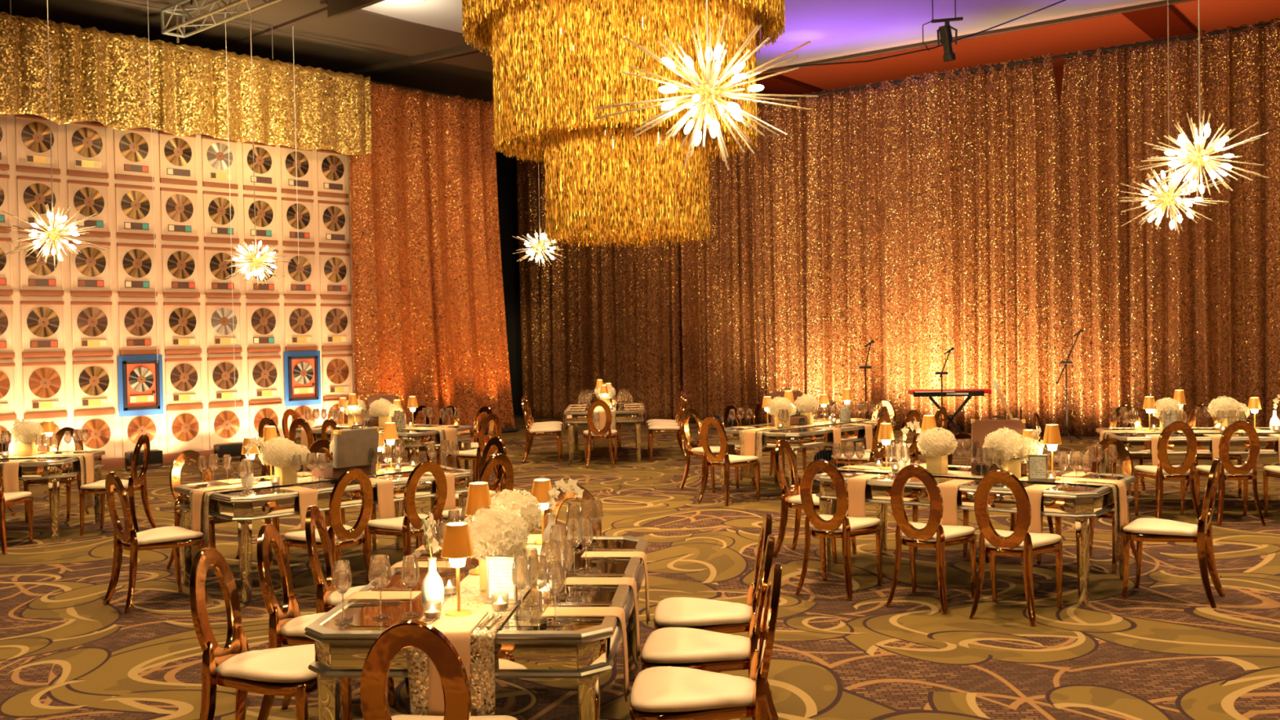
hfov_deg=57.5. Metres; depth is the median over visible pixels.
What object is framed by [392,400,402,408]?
table lamp
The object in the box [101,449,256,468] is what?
baseboard
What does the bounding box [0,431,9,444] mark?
bowl
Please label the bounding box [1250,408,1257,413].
diffuser
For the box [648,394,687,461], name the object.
dining chair
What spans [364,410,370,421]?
bowl
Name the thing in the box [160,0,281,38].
lighting truss
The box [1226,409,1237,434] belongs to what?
wine glass
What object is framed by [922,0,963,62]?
spotlight
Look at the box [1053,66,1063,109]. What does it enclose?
wall
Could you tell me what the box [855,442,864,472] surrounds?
wine glass
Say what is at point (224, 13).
wire
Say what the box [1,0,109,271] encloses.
pendant
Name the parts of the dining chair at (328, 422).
backrest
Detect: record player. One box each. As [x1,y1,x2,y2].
[311,424,379,478]
[362,392,399,426]
[768,388,807,425]
[970,415,1026,474]
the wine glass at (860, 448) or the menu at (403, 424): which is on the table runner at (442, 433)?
the menu at (403, 424)
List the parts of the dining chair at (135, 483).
leg, leg, seat, seat frame, leg, backrest, leg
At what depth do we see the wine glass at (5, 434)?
12.03 m
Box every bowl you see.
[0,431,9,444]
[35,434,41,447]
[40,433,50,447]
[49,435,57,448]
[63,431,71,443]
[72,428,82,442]
[81,429,88,441]
[197,455,207,471]
[206,453,219,471]
[222,454,231,471]
[238,461,248,479]
[241,457,253,476]
[292,454,302,471]
[306,452,317,470]
[312,408,319,419]
[317,453,327,470]
[333,559,351,593]
[360,409,367,420]
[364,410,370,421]
[368,448,376,463]
[368,554,391,589]
[380,445,392,462]
[392,437,402,450]
[393,410,399,421]
[393,446,402,462]
[395,440,404,453]
[397,411,404,422]
[400,555,419,588]
[422,407,426,417]
[423,524,439,553]
[426,408,432,418]
[437,520,453,547]
[439,408,444,418]
[440,440,450,456]
[445,407,453,418]
[450,441,459,456]
[453,408,460,418]
[455,519,466,522]
[511,555,528,589]
[523,547,537,558]
[525,555,546,591]
[540,540,561,562]
[545,560,564,595]
[549,524,564,541]
[558,539,573,570]
[564,518,582,548]
[566,504,580,519]
[577,395,582,404]
[579,499,596,524]
[580,519,593,546]
[582,394,587,403]
[586,394,590,403]
[592,499,603,524]
[617,394,621,403]
[621,393,626,402]
[627,394,632,403]
[728,408,735,420]
[736,408,744,419]
[746,408,752,419]
[777,409,782,421]
[781,408,789,418]
[782,410,788,422]
[812,406,817,417]
[821,405,828,417]
[830,405,835,417]
[831,401,836,409]
[831,443,841,459]
[843,441,854,458]
[844,403,849,414]
[853,402,861,413]
[855,442,864,458]
[860,403,866,413]
[862,402,867,412]
[869,400,876,412]
[884,443,893,460]
[889,435,898,444]
[893,443,903,461]
[955,439,962,455]
[960,438,971,456]
[976,447,984,465]
[995,449,1005,468]
[1049,444,1060,462]
[1057,451,1068,470]
[1069,450,1081,471]
[1080,453,1092,472]
[1084,445,1095,463]
[1091,444,1103,462]
[1106,444,1117,462]
[1109,407,1116,419]
[1119,406,1128,418]
[1122,412,1129,424]
[1128,410,1136,423]
[1133,410,1137,423]
[1160,410,1167,423]
[1168,409,1178,422]
[1178,411,1186,422]
[1194,406,1201,418]
[1201,405,1210,418]
[1217,410,1224,422]
[1226,409,1237,422]
[1238,411,1246,421]
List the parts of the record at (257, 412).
rail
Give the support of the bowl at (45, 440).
on the wine glass at (45, 440)
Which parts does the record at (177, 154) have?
rail, rail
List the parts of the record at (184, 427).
rail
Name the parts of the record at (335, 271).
rail, rail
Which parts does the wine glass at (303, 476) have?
stem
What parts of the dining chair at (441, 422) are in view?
leg, backrest, leg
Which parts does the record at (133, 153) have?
rail, rail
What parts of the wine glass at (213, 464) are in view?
stem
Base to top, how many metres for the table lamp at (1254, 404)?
0.338 m
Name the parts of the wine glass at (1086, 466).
stem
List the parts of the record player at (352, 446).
lid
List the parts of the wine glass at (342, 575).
stem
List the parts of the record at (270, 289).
rail, rail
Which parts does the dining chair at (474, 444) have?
seat, leg, leg, backrest, leg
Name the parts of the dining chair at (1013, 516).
leg, leg, backrest, leg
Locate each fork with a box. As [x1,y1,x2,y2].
[368,588,409,590]
[369,586,407,588]
[417,558,448,559]
[553,617,603,620]
[556,616,604,617]
[573,584,617,586]
[573,586,617,587]
[590,558,630,559]
[591,556,630,558]
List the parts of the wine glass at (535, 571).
stem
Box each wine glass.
[0,431,9,451]
[8,431,12,443]
[35,434,43,458]
[40,433,50,459]
[49,435,57,459]
[63,431,71,453]
[72,428,82,453]
[81,429,88,452]
[197,455,207,486]
[206,453,219,485]
[222,454,231,484]
[238,461,248,493]
[241,457,253,492]
[292,454,302,485]
[299,448,307,477]
[305,409,311,423]
[306,452,317,484]
[312,408,319,427]
[317,453,327,484]
[320,408,326,419]
[330,408,337,421]
[333,409,339,421]
[333,559,351,622]
[360,409,367,427]
[364,410,370,427]
[368,448,376,477]
[368,554,391,619]
[380,445,392,476]
[392,437,402,466]
[393,410,399,431]
[393,446,402,476]
[395,440,404,466]
[397,411,404,431]
[400,555,419,616]
[422,407,426,426]
[423,524,439,575]
[426,408,432,426]
[426,442,435,460]
[437,520,454,574]
[439,408,444,427]
[440,440,450,470]
[445,407,453,427]
[447,509,460,522]
[450,441,459,469]
[453,408,460,426]
[455,519,469,570]
[460,505,472,521]
[463,497,466,505]
[511,555,530,617]
[523,547,539,608]
[525,555,547,621]
[540,540,561,601]
[545,560,564,625]
[549,524,564,575]
[557,539,573,597]
[564,518,582,573]
[566,504,580,551]
[577,395,582,411]
[578,519,593,570]
[579,499,596,548]
[582,394,587,410]
[586,394,590,410]
[591,390,595,397]
[591,499,603,546]
[617,394,621,409]
[621,393,626,409]
[626,392,630,408]
[627,394,632,410]
[728,408,735,429]
[736,408,744,429]
[746,408,752,428]
[777,409,782,431]
[781,408,789,431]
[782,410,788,431]
[812,406,817,426]
[821,405,828,426]
[826,400,833,410]
[830,405,835,426]
[831,401,836,417]
[831,443,841,473]
[843,441,854,473]
[844,403,849,423]
[853,402,861,422]
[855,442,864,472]
[860,403,866,422]
[862,402,867,421]
[869,400,876,421]
[876,401,883,413]
[884,443,894,475]
[889,435,898,463]
[893,443,903,476]
[897,438,906,443]
[899,445,910,466]
[955,439,964,469]
[960,438,971,471]
[970,440,979,456]
[976,447,984,480]
[982,447,995,472]
[995,449,1005,484]
[1040,444,1049,458]
[1049,444,1060,476]
[1057,451,1068,485]
[1069,450,1081,487]
[1080,453,1092,488]
[1084,445,1095,477]
[1091,444,1103,478]
[1106,444,1117,476]
[1109,407,1116,429]
[1119,406,1128,430]
[1122,412,1129,435]
[1128,410,1136,435]
[1130,408,1137,430]
[1132,410,1137,434]
[1160,410,1167,434]
[1168,409,1178,435]
[1178,411,1186,435]
[1194,406,1201,429]
[1201,405,1210,429]
[1217,410,1224,434]
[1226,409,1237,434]
[1238,411,1246,435]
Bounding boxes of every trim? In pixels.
[213,6,327,50]
[320,0,464,35]
[327,0,385,18]
[342,43,483,75]
[409,48,488,66]
[756,0,1196,75]
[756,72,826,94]
[1121,4,1198,39]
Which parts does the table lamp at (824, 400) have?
lamp shade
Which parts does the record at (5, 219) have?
rail, rail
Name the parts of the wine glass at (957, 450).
stem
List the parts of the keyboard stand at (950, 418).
leg, hinge knob, leg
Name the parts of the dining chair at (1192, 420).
leg, leg, backrest, seat, seat frame, leg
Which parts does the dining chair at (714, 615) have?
seat frame, seat, leg, backrest, leg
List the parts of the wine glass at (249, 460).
stem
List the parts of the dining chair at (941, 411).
backrest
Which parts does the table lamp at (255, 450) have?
lamp shade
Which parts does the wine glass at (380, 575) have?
stem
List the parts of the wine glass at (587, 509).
stem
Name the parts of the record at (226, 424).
rail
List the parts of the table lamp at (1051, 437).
lamp shade, stem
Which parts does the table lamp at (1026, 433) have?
lamp shade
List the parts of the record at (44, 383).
rail, rail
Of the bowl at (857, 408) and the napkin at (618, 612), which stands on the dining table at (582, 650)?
the napkin at (618, 612)
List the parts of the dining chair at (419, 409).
leg, backrest, leg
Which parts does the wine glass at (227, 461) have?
stem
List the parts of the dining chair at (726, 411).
backrest, leg, seat frame, leg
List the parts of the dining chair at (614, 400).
backrest, leg, leg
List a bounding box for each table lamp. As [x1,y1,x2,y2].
[42,420,56,454]
[241,436,258,484]
[262,426,277,479]
[337,397,347,426]
[347,394,358,426]
[376,431,385,473]
[382,422,398,470]
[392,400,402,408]
[407,396,417,428]
[440,522,474,617]
[465,481,492,575]
[531,479,554,545]
[595,379,603,406]
[600,385,608,408]
[761,396,772,427]
[783,391,794,426]
[818,394,829,422]
[841,388,852,421]
[877,422,894,470]
[920,415,936,469]
[1022,429,1038,475]
[1042,424,1062,479]
[1142,396,1155,431]
[1173,390,1186,431]
[1247,397,1262,431]
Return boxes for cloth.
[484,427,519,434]
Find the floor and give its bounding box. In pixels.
[0,414,1279,719]
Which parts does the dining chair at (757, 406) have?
backrest, leg, leg, leg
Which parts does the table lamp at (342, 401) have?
lamp shade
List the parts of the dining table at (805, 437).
leg, apron panel, leg, apron panel, trim, leg, apron panel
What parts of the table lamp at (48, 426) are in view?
lamp shade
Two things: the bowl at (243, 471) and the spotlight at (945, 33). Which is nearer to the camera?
the bowl at (243, 471)
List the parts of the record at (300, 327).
rail, rail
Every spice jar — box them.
[318,475,324,483]
[377,462,382,469]
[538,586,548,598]
[913,460,919,465]
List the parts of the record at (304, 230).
rail, rail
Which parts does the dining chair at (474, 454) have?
leg, seat frame, seat, leg, leg, backrest, leg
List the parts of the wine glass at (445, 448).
stem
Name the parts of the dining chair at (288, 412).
backrest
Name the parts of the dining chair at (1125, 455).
leg, leg, seat frame, backrest, leg, leg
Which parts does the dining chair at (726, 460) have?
leg, backrest, leg, seat, seat frame, leg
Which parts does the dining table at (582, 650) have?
apron panel, leg, apron panel, trim, leg, apron panel, apron panel, leg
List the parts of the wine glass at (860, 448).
stem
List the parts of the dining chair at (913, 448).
seat, backrest, leg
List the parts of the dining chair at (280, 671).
leg, backrest, leg, seat, seat frame, leg, leg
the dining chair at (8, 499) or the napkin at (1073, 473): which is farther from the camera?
the dining chair at (8, 499)
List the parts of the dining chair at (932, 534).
leg, leg, backrest, seat, seat frame, leg, leg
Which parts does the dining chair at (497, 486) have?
seat, backrest, leg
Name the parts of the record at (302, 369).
frame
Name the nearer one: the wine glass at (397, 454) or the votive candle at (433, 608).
the votive candle at (433, 608)
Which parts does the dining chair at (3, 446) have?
backrest, leg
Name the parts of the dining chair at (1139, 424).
leg, backrest, seat frame, leg, leg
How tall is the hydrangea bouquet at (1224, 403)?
0.374 m
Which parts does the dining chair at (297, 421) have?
backrest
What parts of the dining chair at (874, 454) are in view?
seat, seat frame, leg, backrest, leg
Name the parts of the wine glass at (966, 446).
stem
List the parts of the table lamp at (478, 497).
lamp shade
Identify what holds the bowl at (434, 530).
on the wine glass at (434, 530)
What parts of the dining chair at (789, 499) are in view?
leg, backrest, leg, seat, seat frame, leg, leg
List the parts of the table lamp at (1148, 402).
stem, lamp shade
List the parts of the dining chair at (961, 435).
leg, backrest, leg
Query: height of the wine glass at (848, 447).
0.245 m
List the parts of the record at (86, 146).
rail, rail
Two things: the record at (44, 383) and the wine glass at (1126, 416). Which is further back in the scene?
the record at (44, 383)
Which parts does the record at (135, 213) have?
rail, rail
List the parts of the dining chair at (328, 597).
leg, backrest, seat frame, seat, leg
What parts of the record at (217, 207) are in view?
rail, rail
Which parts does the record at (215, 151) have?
rail, rail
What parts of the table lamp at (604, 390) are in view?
lamp shade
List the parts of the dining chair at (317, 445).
backrest, leg, leg, leg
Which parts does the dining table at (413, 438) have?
apron panel, trim, apron panel, leg, apron panel, leg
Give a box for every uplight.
[120,448,168,471]
[213,441,243,462]
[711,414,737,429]
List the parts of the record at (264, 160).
rail, rail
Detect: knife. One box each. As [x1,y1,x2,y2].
[213,488,239,491]
[347,600,400,602]
[350,599,402,600]
[394,568,440,569]
[395,567,441,568]
[477,613,495,627]
[485,613,502,627]
[556,603,612,605]
[558,601,613,604]
[575,574,624,576]
[576,573,625,575]
[592,547,635,549]
[592,549,635,551]
[1084,477,1115,479]
[1086,477,1117,479]
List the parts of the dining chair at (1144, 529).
leg, leg, seat, seat frame, leg, backrest, leg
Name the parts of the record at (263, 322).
rail, rail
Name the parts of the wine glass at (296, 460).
stem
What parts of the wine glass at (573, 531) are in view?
stem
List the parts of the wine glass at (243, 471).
stem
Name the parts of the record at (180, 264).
rail, rail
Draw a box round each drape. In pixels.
[349,80,515,435]
[495,149,523,415]
[515,137,680,421]
[679,96,791,425]
[785,75,919,431]
[911,53,1063,435]
[1059,22,1264,437]
[1258,17,1279,426]
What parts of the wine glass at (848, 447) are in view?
stem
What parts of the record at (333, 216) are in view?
rail, rail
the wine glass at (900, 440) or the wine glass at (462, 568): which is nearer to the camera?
the wine glass at (462, 568)
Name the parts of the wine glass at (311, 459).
stem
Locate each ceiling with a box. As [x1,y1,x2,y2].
[0,0,1164,100]
[361,0,462,33]
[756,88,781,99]
[775,0,1279,90]
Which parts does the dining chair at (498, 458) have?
seat, backrest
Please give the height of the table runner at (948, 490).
0.344 m
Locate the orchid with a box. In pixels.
[542,478,583,541]
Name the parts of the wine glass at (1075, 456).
stem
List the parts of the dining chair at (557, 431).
leg, backrest, leg, seat, seat frame, leg, leg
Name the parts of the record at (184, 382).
rail, rail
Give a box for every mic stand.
[859,339,874,418]
[935,346,954,426]
[1056,328,1083,442]
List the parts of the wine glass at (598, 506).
stem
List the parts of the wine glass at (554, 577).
stem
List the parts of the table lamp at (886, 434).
lamp shade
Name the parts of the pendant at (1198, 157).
rod, rod, rod, rod, rod, rod, rod, rod, rod, bulb, rod, rod, bulb, bulb, rod, rod, rod, bulb, bulb, rod, rod, bulb, rod, rod, rod, bulb, rod, rod, rod, rod, rod, rod, bulb, bulb, stem, bulb, rod, cord, rod, rod, bulb, rod, bulb, rod, rod, bulb, bulb, rod, bulb, rod, rod, stem, rod, rod, rod, rod, bulb, rod, bulb, bulb, rod, rod, bulb, rod, bulb, rod, rod, rod, rod, rod, rod, rod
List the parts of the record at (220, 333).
rail, rail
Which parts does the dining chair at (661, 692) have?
leg, seat frame, seat, leg, leg, backrest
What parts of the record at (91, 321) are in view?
rail, rail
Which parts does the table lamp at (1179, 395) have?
lamp shade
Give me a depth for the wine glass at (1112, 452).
8.55 m
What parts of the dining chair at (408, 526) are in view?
leg, seat frame, seat, leg, leg, backrest, leg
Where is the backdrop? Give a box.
[0,113,355,459]
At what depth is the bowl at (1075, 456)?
8.02 m
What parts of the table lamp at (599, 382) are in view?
lamp shade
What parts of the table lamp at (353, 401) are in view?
lamp shade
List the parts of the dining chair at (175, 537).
leg, backrest, leg, seat, seat frame, leg, leg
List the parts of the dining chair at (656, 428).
leg, leg, seat, seat frame, leg, leg, backrest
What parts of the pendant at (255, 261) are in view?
rod, rod, rod, cord, rod, rod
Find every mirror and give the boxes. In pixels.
[0,451,88,462]
[0,451,95,462]
[184,463,463,496]
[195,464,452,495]
[297,423,466,432]
[311,425,458,432]
[322,537,638,630]
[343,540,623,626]
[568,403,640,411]
[573,403,635,411]
[724,418,870,432]
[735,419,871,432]
[823,462,1126,491]
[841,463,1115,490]
[1102,427,1275,436]
[1110,428,1279,436]
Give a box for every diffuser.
[248,453,254,459]
[386,439,394,444]
[448,524,466,567]
[539,502,548,510]
[881,440,890,444]
[1047,444,1057,450]
[1146,408,1152,413]
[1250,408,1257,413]
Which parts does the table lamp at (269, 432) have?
lamp shade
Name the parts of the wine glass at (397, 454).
stem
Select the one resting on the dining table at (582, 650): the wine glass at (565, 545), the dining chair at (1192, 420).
the wine glass at (565, 545)
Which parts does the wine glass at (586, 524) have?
stem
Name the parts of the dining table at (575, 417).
apron panel, leg, leg, apron panel, trim, leg, leg, apron panel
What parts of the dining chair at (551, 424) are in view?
backrest, seat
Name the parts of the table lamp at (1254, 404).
stem, lamp shade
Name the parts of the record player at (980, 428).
lid, handle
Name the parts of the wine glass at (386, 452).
stem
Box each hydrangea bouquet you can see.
[11,420,44,456]
[257,435,310,484]
[328,439,333,453]
[342,398,366,426]
[368,398,403,427]
[462,504,528,590]
[490,488,542,555]
[595,383,615,405]
[765,395,796,427]
[793,394,819,424]
[915,426,957,474]
[982,426,1042,478]
[1151,397,1182,431]
[1208,395,1249,431]
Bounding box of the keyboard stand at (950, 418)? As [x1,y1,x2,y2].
[928,395,973,432]
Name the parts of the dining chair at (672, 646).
seat frame, seat, leg, leg, backrest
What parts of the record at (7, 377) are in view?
rail, rail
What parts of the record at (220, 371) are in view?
rail, rail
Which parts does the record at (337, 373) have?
rail, rail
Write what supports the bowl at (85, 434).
on the wine glass at (85, 434)
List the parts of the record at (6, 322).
rail, rail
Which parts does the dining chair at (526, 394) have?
backrest, leg, seat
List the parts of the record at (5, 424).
rail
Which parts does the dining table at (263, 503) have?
leg, apron panel, apron panel, leg, trim, apron panel, leg, leg, apron panel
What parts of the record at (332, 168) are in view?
rail, rail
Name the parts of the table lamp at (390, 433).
lamp shade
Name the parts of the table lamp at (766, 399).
lamp shade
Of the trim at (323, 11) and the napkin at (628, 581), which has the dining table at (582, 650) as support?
the napkin at (628, 581)
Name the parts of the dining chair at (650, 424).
seat, leg, backrest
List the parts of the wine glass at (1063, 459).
stem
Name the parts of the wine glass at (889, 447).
stem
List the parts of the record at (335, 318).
rail, rail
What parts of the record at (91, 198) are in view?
rail, rail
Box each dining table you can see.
[0,449,105,540]
[173,462,472,603]
[295,422,472,485]
[304,535,648,719]
[564,402,644,463]
[718,417,896,495]
[813,462,1136,606]
[1096,426,1279,474]
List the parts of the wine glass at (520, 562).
stem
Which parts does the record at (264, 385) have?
rail, rail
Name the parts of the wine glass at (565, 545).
stem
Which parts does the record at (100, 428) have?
rail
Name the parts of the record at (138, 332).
rail, rail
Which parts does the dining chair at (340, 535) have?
leg, seat, seat frame, leg, leg, backrest, leg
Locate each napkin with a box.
[2,458,34,493]
[35,451,48,483]
[51,453,93,484]
[192,485,243,532]
[213,479,241,523]
[278,486,317,530]
[297,471,311,475]
[300,427,321,448]
[330,428,351,442]
[341,591,421,679]
[369,477,395,519]
[391,560,451,568]
[405,423,426,449]
[413,545,441,551]
[425,471,455,510]
[426,427,454,456]
[428,611,488,715]
[436,425,462,450]
[527,533,542,544]
[542,606,629,702]
[563,409,584,433]
[564,407,586,429]
[564,577,639,661]
[581,551,649,625]
[598,408,605,430]
[624,404,644,425]
[624,408,646,431]
[625,405,645,428]
[728,426,754,454]
[744,428,772,456]
[764,422,771,451]
[810,426,841,448]
[837,465,879,470]
[845,423,872,449]
[847,474,884,517]
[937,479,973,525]
[1024,484,1056,533]
[1061,471,1092,476]
[1070,478,1127,531]
[1099,430,1136,463]
[1130,426,1148,458]
[1144,434,1167,466]
[1203,434,1221,462]
[1268,434,1279,463]
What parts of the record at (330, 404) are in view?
rail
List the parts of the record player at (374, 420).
lid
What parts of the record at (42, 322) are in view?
rail, rail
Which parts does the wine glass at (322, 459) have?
stem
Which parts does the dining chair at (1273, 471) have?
leg, seat, seat frame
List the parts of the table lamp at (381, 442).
lamp shade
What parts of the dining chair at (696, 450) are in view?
leg, backrest, leg, leg, seat, seat frame, leg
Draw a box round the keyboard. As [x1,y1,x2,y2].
[908,388,991,396]
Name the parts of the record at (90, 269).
rail, rail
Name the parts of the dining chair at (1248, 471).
leg, leg, seat frame, seat, backrest, leg, leg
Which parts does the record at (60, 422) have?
rail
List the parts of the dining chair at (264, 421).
leg, backrest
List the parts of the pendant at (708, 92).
rod, rod, rod, rod, rod, rod, rod, rod, rod, bulb, rod, bulb, bulb, rod, bulb, rod, rod, rod, rod, rod, stem, stem, stem, rod, bulb, bulb, rod, rod, rod, bulb, rod, rod, bulb, rod, stem, rod, bulb, rod, stem, rod, rod, cord, bulb, bulb, rod, stem, bulb, rod, rod, bulb, bulb, rod, rod, rod, rod, rod, rod, rod, stem, stem, rod, rod, stem, rod, bulb, rod, rod, bulb, rod, rod, bulb, rod, bulb, rod, rod, rod, rod, rod, bulb, rod, rod, rod, rod, rod, rod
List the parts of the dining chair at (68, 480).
leg, seat frame, seat, backrest, leg, leg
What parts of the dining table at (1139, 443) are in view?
leg, leg, apron panel, trim, apron panel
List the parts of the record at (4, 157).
rail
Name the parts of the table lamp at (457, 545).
lamp shade, stem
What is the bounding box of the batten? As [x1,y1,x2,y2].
[13,292,352,297]
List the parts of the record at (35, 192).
rail, rail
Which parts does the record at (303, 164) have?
rail, rail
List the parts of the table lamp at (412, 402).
lamp shade, stem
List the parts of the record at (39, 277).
rail, rail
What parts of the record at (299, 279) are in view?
rail, rail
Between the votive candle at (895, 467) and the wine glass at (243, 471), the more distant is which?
the votive candle at (895, 467)
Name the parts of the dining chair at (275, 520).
leg, backrest, leg, leg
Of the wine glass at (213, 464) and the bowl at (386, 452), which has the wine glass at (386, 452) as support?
the bowl at (386, 452)
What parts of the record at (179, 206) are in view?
rail, rail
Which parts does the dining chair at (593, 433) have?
leg, leg, backrest, seat, seat frame, leg, leg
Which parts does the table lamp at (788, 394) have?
lamp shade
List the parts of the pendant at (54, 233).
rod, rod, rod, rod, rod, rod, rod, rod, bulb, rod, rod, rod, bulb, rod, rod, rod, rod, rod, rod, rod, rod, rod, cord, bulb, rod, rod, rod, rod, rod, bulb, rod, rod, rod, rod, rod, rod, rod, bulb, rod, rod, rod, rod, rod, rod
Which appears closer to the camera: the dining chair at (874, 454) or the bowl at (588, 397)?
the dining chair at (874, 454)
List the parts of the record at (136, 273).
rail, rail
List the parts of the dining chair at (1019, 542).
leg, leg, backrest, seat, seat frame, leg, leg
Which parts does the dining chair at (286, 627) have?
leg, backrest, leg, seat frame, seat, leg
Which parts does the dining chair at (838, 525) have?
leg, leg, backrest, seat, seat frame, leg, leg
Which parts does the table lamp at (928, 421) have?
lamp shade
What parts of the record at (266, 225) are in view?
rail, rail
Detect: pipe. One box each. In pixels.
[370,80,490,102]
[516,22,1271,140]
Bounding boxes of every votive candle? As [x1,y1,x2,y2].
[0,451,8,457]
[270,476,279,485]
[353,422,359,427]
[393,463,401,471]
[407,421,412,426]
[408,459,417,467]
[422,600,441,620]
[442,577,456,595]
[490,592,508,611]
[777,422,783,429]
[826,415,832,421]
[831,417,836,423]
[874,458,883,466]
[890,463,900,472]
[1045,472,1056,482]
[1150,423,1157,430]
[1219,426,1226,432]
[1272,425,1279,432]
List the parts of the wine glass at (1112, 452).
stem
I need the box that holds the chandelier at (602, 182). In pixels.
[462,0,785,248]
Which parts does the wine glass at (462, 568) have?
stem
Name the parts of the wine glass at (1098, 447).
stem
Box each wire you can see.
[9,0,11,13]
[147,5,157,359]
[175,6,179,43]
[224,13,235,410]
[271,25,273,59]
[292,26,298,259]
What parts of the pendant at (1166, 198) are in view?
rod, rod, rod, rod, rod, rod, bulb, rod, rod, bulb, rod, rod, bulb, rod, rod, bulb, rod, rod, bulb, bulb, rod, bulb, rod, rod, cord, rod, rod, rod, rod, bulb, rod, rod, rod, rod, rod, rod, bulb, rod, rod, rod, rod, rod, rod, rod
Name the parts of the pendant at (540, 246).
rod, cord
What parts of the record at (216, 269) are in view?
rail, rail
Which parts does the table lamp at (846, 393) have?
lamp shade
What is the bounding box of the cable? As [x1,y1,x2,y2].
[786,0,1066,67]
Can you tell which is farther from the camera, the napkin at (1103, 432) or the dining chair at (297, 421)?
the dining chair at (297, 421)
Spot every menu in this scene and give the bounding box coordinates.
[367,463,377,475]
[395,413,407,428]
[484,555,520,604]
[839,406,851,422]
[1027,454,1047,481]
[1164,413,1178,432]
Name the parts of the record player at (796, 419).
lid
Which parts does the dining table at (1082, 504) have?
apron panel, leg, leg, apron panel, trim, leg, apron panel, apron panel, leg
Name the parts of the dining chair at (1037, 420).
backrest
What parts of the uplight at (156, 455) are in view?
plate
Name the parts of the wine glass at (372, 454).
stem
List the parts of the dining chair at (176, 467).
leg, backrest, seat frame, leg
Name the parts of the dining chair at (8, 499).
backrest, leg, seat, seat frame, leg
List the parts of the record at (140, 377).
frame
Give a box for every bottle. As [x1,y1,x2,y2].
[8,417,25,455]
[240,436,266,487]
[240,472,253,487]
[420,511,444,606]
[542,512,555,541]
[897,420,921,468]
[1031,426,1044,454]
[1269,394,1279,430]
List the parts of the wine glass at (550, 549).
stem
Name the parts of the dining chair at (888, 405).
backrest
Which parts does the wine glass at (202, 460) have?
stem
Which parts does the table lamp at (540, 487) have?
stem, lamp shade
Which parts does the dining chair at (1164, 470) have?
leg, leg, seat frame, seat, backrest, leg, leg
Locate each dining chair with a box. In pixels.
[0,443,14,515]
[0,465,33,554]
[23,426,89,522]
[79,434,156,536]
[102,471,207,613]
[166,449,235,568]
[189,546,351,719]
[235,445,279,566]
[256,523,395,719]
[257,417,279,475]
[281,408,304,471]
[282,467,373,576]
[288,417,323,464]
[302,439,376,549]
[305,505,409,694]
[320,418,380,462]
[360,619,517,719]
[365,460,447,584]
[382,404,431,463]
[418,405,461,468]
[435,453,514,524]
[448,413,504,489]
[454,436,506,506]
[461,406,497,482]
[521,397,562,463]
[522,395,562,455]
[524,393,563,452]
[543,484,601,536]
[582,400,617,468]
[592,395,622,449]
[629,561,782,719]
[640,533,775,719]
[646,391,683,452]
[647,392,684,456]
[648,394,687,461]
[653,511,778,719]
[680,408,738,493]
[697,416,759,506]
[720,404,777,487]
[752,402,806,476]
[773,438,857,563]
[795,459,882,600]
[830,412,890,465]
[845,400,895,466]
[864,408,921,462]
[885,464,976,613]
[890,406,946,462]
[912,432,980,557]
[968,469,1062,626]
[985,436,1054,564]
[1034,412,1070,466]
[1054,437,1136,573]
[1109,404,1156,497]
[1121,457,1225,608]
[1133,421,1199,519]
[1185,404,1241,497]
[1195,420,1265,525]
[1262,465,1279,516]
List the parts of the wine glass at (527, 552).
stem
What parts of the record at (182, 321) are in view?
rail, rail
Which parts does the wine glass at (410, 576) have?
stem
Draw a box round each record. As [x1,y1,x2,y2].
[0,114,9,169]
[0,174,11,231]
[0,237,13,294]
[0,300,14,357]
[0,362,17,420]
[0,417,17,447]
[14,114,60,173]
[16,175,62,233]
[18,238,63,295]
[20,301,66,357]
[22,361,67,418]
[23,413,67,451]
[66,121,108,177]
[66,179,110,236]
[69,240,111,296]
[71,301,113,355]
[72,360,115,415]
[74,411,115,457]
[113,128,154,182]
[115,183,155,239]
[116,242,157,296]
[117,354,164,417]
[118,302,159,355]
[121,414,160,456]
[158,130,197,185]
[160,186,198,240]
[161,244,199,297]
[163,302,201,353]
[164,357,203,409]
[165,406,204,452]
[201,135,238,189]
[202,191,239,243]
[204,246,240,297]
[205,302,242,352]
[207,356,243,407]
[208,404,244,448]
[241,141,276,192]
[243,194,278,244]
[244,248,279,297]
[245,302,280,351]
[247,355,282,404]
[248,401,282,444]
[280,145,313,195]
[281,197,315,246]
[283,250,315,298]
[283,350,321,406]
[284,302,317,351]
[286,404,318,437]
[316,149,348,198]
[318,200,349,248]
[319,251,351,298]
[320,303,351,350]
[321,353,352,400]
[322,397,348,424]
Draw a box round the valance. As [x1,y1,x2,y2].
[0,12,372,155]
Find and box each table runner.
[0,453,94,508]
[189,466,450,560]
[311,425,457,467]
[405,544,541,715]
[592,402,616,447]
[738,419,871,479]
[831,465,1126,563]
[1100,429,1273,473]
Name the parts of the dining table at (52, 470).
apron panel, leg, apron panel, trim, apron panel, leg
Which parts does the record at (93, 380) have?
rail, rail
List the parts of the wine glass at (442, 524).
stem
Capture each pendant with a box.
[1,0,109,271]
[223,0,291,285]
[511,164,566,266]
[595,0,818,170]
[1118,0,1228,235]
[1136,0,1269,199]
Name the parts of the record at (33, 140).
rail, rail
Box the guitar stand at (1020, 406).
[1020,406,1028,429]
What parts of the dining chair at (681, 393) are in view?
seat, backrest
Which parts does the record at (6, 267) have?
rail, rail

